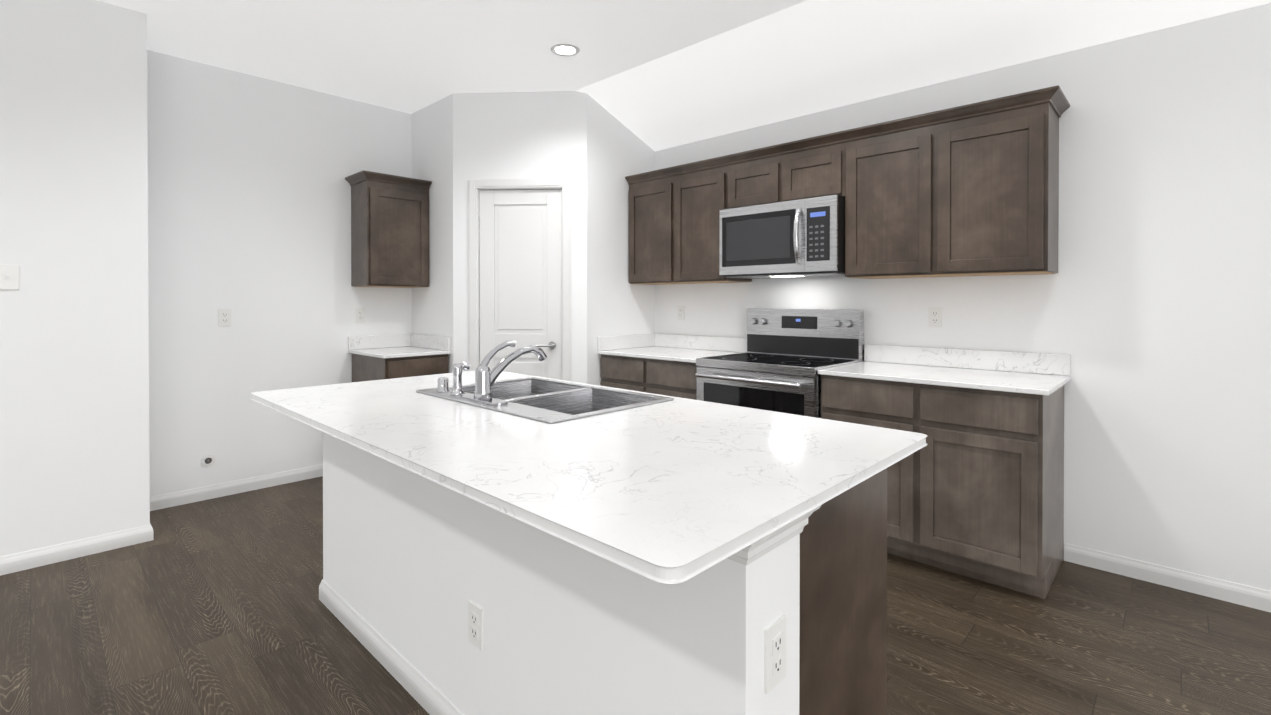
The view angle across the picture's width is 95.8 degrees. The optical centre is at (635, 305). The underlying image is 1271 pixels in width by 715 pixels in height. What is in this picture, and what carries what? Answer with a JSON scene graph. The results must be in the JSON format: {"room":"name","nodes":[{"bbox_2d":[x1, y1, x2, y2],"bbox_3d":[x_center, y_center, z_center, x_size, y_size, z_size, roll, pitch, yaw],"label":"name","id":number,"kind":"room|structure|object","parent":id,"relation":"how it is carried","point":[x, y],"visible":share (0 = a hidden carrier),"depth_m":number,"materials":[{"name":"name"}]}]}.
{"room":"kitchen","nodes":[
{"label":"kitchen","id":0,"kind":"room"},
{"bbox_2d":[0,0,149,556],"bbox_3d":[-4.504,-0.206,1.544,0.710,2.930,4.820,0,1,44],"label":"wall","id":1,"kind":"structure","parent":0,"point":[74,387],"depth_m":2.84,"materials":[{"name":"paint"}]},
{"bbox_2d":[0,265,18,289],"bbox_3d":[-2.925,-0.133,2.675,0.016,0.114,0.070,0,1,44],"label":"light switch","id":2,"kind":"object","parent":1,"relation":"attached to","point":[9,277],"visible":1,"depth_m":2.68,"materials":[{"name":"white plastic"}]},
{"bbox_2d":[0,464,322,575],"bbox_3d":[-4.021,1.214,1.943,0.573,0.083,6.048,0,1,44],"label":"baseboard","id":3,"kind":"structure","parent":1,"relation":"attached to","point":[21,561],"depth_m":3.02,"materials":[{"name":"white wood"}]},
{"bbox_2d":[147,50,411,496],"bbox_3d":[-1.985,-0.228,4.593,0.150,2.930,3.070,0,1,44],"label":"wall","id":4,"kind":"structure","parent":0,"point":[249,206],"depth_m":3.84,"materials":[{"name":"paint"}]},
{"bbox_2d":[201,454,215,466],"bbox_3d":[-2.742,0.995,3.685,0.020,0.076,0.076,0,1,44],"label":"outlet","id":5,"kind":"object","parent":4,"relation":"attached to","point":[208,460],"visible":1,"depth_m":3.68,"materials":[{"name":"white plastic"}]},
{"bbox_2d":[218,309,230,325],"bbox_3d":[-2.682,0.078,3.749,0.009,0.114,0.070,0,1,44],"label":"electrical outlet","id":6,"kind":"object","parent":4,"relation":"attached to","point":[224,317],"visible":1,"depth_m":3.74,"materials":[{"name":"white plastic"}]},
{"bbox_2d":[355,308,364,322],"bbox_3d":[-2.095,0.073,4.366,0.009,0.114,0.070,0,1,44],"label":"electrical outlet","id":7,"kind":"object","parent":4,"relation":"attached to","point":[359,315],"visible":1,"depth_m":4.36,"materials":[{"name":"white plastic"}]},
{"bbox_2d":[345,170,431,287],"bbox_3d":[-1.868,-0.550,4.351,0.346,0.814,0.510,0,1,44],"label":"upper cabinet","id":8,"kind":"object","parent":4,"relation":"attached to","point":[389,230],"visible":1,"depth_m":4.24,"materials":[{"name":"brown wood"}]},
{"bbox_2d":[411,94,452,372],"bbox_3d":[-1.536,-0.228,4.473,0.668,2.930,0.115,0,1,44],"label":"wall","id":9,"kind":"structure","parent":0,"point":[432,161],"depth_m":4.36,"materials":[{"name":"paint"}]},
{"bbox_2d":[98,0,806,113],"bbox_3d":[-0.738,-1.616,-0.584,9.085,0.200,7.250,0,1,44],"label":"ceiling","id":10,"kind":"structure","parent":0,"point":[409,56],"depth_m":3.32,"materials":[{"name":"paint"}]},
{"bbox_2d":[551,44,579,56],"bbox_3d":[-0.424,-1.542,3.470,0.176,0.006,0.176,0,1,44],"label":"recessed light","id":11,"kind":"object","parent":10,"relation":"in","point":[566,50],"visible":1,"depth_m":3.46,"materials":[{"name":"white plastic"}]},
{"bbox_2d":[453,91,586,383],"bbox_3d":[-0.838,-0.226,4.229,0.986,2.930,0.115,0,0,3],"label":"wall","id":12,"kind":"structure","parent":0,"point":[521,135],"depth_m":4.16,"materials":[{"name":"paint"}]},
{"bbox_2d":[468,178,570,380],"bbox_3d":[-0.839,0.160,4.223,0.758,2.159,0.132,0,0,3],"label":"door frame","id":13,"kind":"structure","parent":12,"relation":"attached to","point":[475,186],"depth_m":4.16,"materials":[{"name":"white wood"}]},
{"bbox_2d":[479,189,561,379],"bbox_3d":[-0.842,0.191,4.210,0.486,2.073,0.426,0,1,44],"label":"pantry door","id":14,"kind":"structure","parent":12,"relation":"in","point":[520,243],"depth_m":4.19,"materials":[{"name":"white wood"}]},
{"bbox_2d":[587,94,654,385],"bbox_3d":[-0.138,-0.227,4.448,0.115,2.930,0.733,0,1,44],"label":"wall","id":15,"kind":"structure","parent":0,"point":[618,152],"depth_m":4.31,"materials":[{"name":"paint"}]},
{"bbox_2d":[0,476,1270,714],"bbox_3d":[-0.413,1.321,-0.222,9.185,0.100,8.290,0,1,44],"label":"floor","id":16,"kind":"structure","parent":0,"point":[214,606],"depth_m":2.16,"materials":[{"name":"brown wood"}]},
{"bbox_2d":[352,353,447,381],"bbox_3d":[-1.755,0.797,4.283,0.618,0.883,0.467,0,1,44],"label":"base cabinet","id":17,"kind":"object","parent":16,"relation":"on","point":[367,368],"depth_m":4.08,"materials":[{"name":"brown wood"}]},
{"bbox_2d":[348,333,450,358],"bbox_3d":[-1.758,0.290,4.265,0.633,0.127,0.492,0,1,44],"label":"countertop","id":18,"kind":"structure","parent":17,"relation":"on","point":[383,346],"depth_m":4.35,"materials":[{"name":"white stone"}]},
{"bbox_2d":[323,432,799,714],"bbox_3d":[-0.504,0.816,1.790,2.103,0.882,0.193,0,1,44],"label":"wall","id":19,"kind":"structure","parent":16,"relation":"on","point":[413,564],"depth_m":1.41,"materials":[{"name":"paint"}]},
{"bbox_2d":[319,580,463,714],"bbox_3d":[-0.508,1.215,1.788,2.129,0.083,0.206,0,1,44],"label":"baseboard","id":20,"kind":"structure","parent":19,"relation":"attached to","point":[423,692],"depth_m":1.97,"materials":[{"name":"white wood"}]},
{"bbox_2d":[468,600,483,650],"bbox_3d":[-0.445,0.888,1.594,0.070,0.114,0.009,0,1,44],"label":"outlet","id":21,"kind":"object","parent":19,"relation":"attached to","point":[475,625],"visible":1,"depth_m":1.59,"materials":[{"name":"white plastic"}]},
{"bbox_2d":[727,505,820,565],"bbox_3d":[0.250,0.413,1.068,0.080,0.066,0.253,0,1,44],"label":"trim","id":22,"kind":"structure","parent":19,"relation":"attached to","point":[751,553],"depth_m":1.03,"materials":[{"name":"white wood"}]},
{"bbox_2d":[764,615,785,693],"bbox_3d":[0.259,0.642,1.059,0.009,0.114,0.070,0,1,44],"label":"outlet","id":23,"kind":"object","parent":19,"relation":"attached to","point":[774,653],"visible":1,"depth_m":1.05,"materials":[{"name":"white plastic"}]},
{"bbox_2d":[601,354,697,399],"bbox_3d":[0.276,0.798,4.137,0.919,0.883,0.618,0,1,44],"label":"base cabinet","id":24,"kind":"object","parent":16,"relation":"on","point":[668,378],"visible":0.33,"depth_m":3.88,"materials":[{"name":"brown wood"}]},
{"bbox_2d":[598,333,746,362],"bbox_3d":[0.272,0.291,4.127,0.920,0.127,0.633,0,1,44],"label":"countertop","id":25,"kind":"structure","parent":24,"relation":"on","point":[680,348],"depth_m":4.25,"materials":[{"name":"white stone"}]},
{"bbox_2d":[695,308,863,417],"bbox_3d":[0.857,0.631,3.501,0.784,1.218,0.716,0,1,44],"label":"range","id":26,"kind":"object","parent":16,"relation":"on","point":[782,360],"visible":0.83,"depth_m":3.47,"materials":[{"name":"silver metal"}]},
{"bbox_2d":[799,468,886,714],"bbox_3d":[0.258,0.817,1.637,0.683,0.884,0.628,0,1,44],"label":"base cabinet","id":27,"kind":"object","parent":16,"relation":"on","point":[843,613],"visible":0.02,"depth_m":1.38,"materials":[{"name":"brown wood"}]},
{"bbox_2d":[251,369,927,583],"bbox_3d":[-0.368,0.359,1.921,2.193,0.031,1.093,0,1,44],"label":"countertop","id":28,"kind":"structure","parent":27,"relation":"on","point":[676,490],"depth_m":1.31,"materials":[{"name":"white stone"}]},
{"bbox_2d":[436,340,546,404],"bbox_3d":[-0.526,0.233,2.203,0.445,0.209,0.311,0,1,44],"label":"faucet","id":29,"kind":"object","parent":28,"relation":"on","point":[485,377],"visible":1,"depth_m":2.10,"materials":[{"name":"silver metal"}]},
{"bbox_2d":[416,377,673,423],"bbox_3d":[-0.368,0.344,2.200,0.870,0.013,0.570,0,1,44],"label":"sink","id":30,"kind":"object","parent":28,"relation":"in","point":[538,414],"visible":0.69,"depth_m":1.99,"materials":[{"name":"silver metal"}]},
{"bbox_2d":[821,375,1063,598],"bbox_3d":[1.539,0.807,2.934,0.977,0.883,0.618,0,1,44],"label":"base cabinet","id":31,"kind":"object","parent":16,"relation":"on","point":[975,487],"visible":0.88,"depth_m":2.59,"materials":[{"name":"brown wood"}]},
{"bbox_2d":[818,344,1070,395],"bbox_3d":[1.542,0.300,2.916,1.003,0.127,0.633,0,1,44],"label":"countertop","id":32,"kind":"structure","parent":31,"relation":"on","point":[1047,374],"depth_m":2.93,"materials":[{"name":"white stone"}]},
{"bbox_2d":[575,0,1270,150],"bbox_3d":[2.087,-1.459,2.382,9.085,0.557,0.940,0,1,44],"label":"ceiling","id":33,"kind":"structure","parent":0,"point":[807,57],"depth_m":3.15,"materials":[{"name":"paint"}]},
{"bbox_2d":[655,3,1270,590],"bbox_3d":[2.305,-0.215,2.729,8.935,2.930,0.150,0,1,44],"label":"wall","id":34,"kind":"structure","parent":0,"point":[1147,307],"depth_m":2.62,"materials":[{"name":"paint"}]},
{"bbox_2d":[625,169,660,284],"bbox_3d":[0.238,-0.582,4.367,0.532,0.820,0.323,0,1,44],"label":"upper cabinet","id":35,"kind":"object","parent":34,"relation":"attached to","point":[644,188],"depth_m":4.31,"materials":[{"name":"brown wood"}]},
{"bbox_2d":[677,305,684,319],"bbox_3d":[0.354,0.055,4.481,0.070,0.114,0.009,0,1,44],"label":"electrical outlet","id":36,"kind":"object","parent":34,"relation":"attached to","point":[680,312],"visible":1,"depth_m":4.48,"materials":[{"name":"white plastic"}]},
{"bbox_2d":[661,156,751,284],"bbox_3d":[0.517,-0.580,4.101,0.531,0.820,0.323,0,1,44],"label":"upper cabinet","id":37,"kind":"object","parent":34,"relation":"attached to","point":[692,194],"depth_m":4.00,"materials":[{"name":"brown wood"}]},
{"bbox_2d":[725,147,764,208],"bbox_3d":[0.881,-0.807,3.753,0.473,0.360,0.323,0,1,44],"label":"upper cabinet","id":38,"kind":"object","parent":34,"relation":"attached to","point":[744,171],"depth_m":3.70,"materials":[{"name":"brown wood"}]},
{"bbox_2d":[765,130,844,203],"bbox_3d":[1.117,-0.806,3.528,0.473,0.360,0.323,0,1,44],"label":"upper cabinet","id":39,"kind":"object","parent":34,"relation":"attached to","point":[812,167],"depth_m":3.41,"materials":[{"name":"brown wood"}]},
{"bbox_2d":[719,195,844,278],"bbox_3d":[0.949,-0.402,3.591,0.792,0.440,0.463,0,1,44],"label":"microwave","id":40,"kind":"object","parent":39,"relation":"attached to","point":[797,238],"visible":0.96,"depth_m":3.42,"materials":[{"name":"silver metal"}]},
{"bbox_2d":[845,115,924,278],"bbox_3d":[1.487,-0.573,3.177,0.547,0.820,0.323,0,1,44],"label":"upper cabinet","id":41,"kind":"object","parent":34,"relation":"attached to","point":[879,156],"depth_m":3.12,"materials":[{"name":"brown wood"}]},
{"bbox_2d":[928,307,941,327],"bbox_3d":[1.680,0.065,3.217,0.070,0.114,0.009,0,1,44],"label":"electrical outlet","id":42,"kind":"object","parent":34,"relation":"attached to","point":[934,316],"visible":1,"depth_m":3.21,"materials":[{"name":"white plastic"}]},
{"bbox_2d":[913,87,1064,276],"bbox_3d":[1.777,-0.571,2.901,0.547,0.820,0.323,0,1,44],"label":"upper cabinet","id":43,"kind":"object","parent":34,"relation":"attached to","point":[972,189],"depth_m":2.77,"materials":[{"name":"brown wood"}]},
{"bbox_2d":[1064,543,1270,611],"bbox_3d":[3.794,1.220,1.208,4.668,0.083,0.013,0,1,44],"label":"baseboard","id":44,"kind":"structure","parent":34,"relation":"attached to","point":[1237,593],"depth_m":2.55,"materials":[{"name":"white wood"}]}
]}

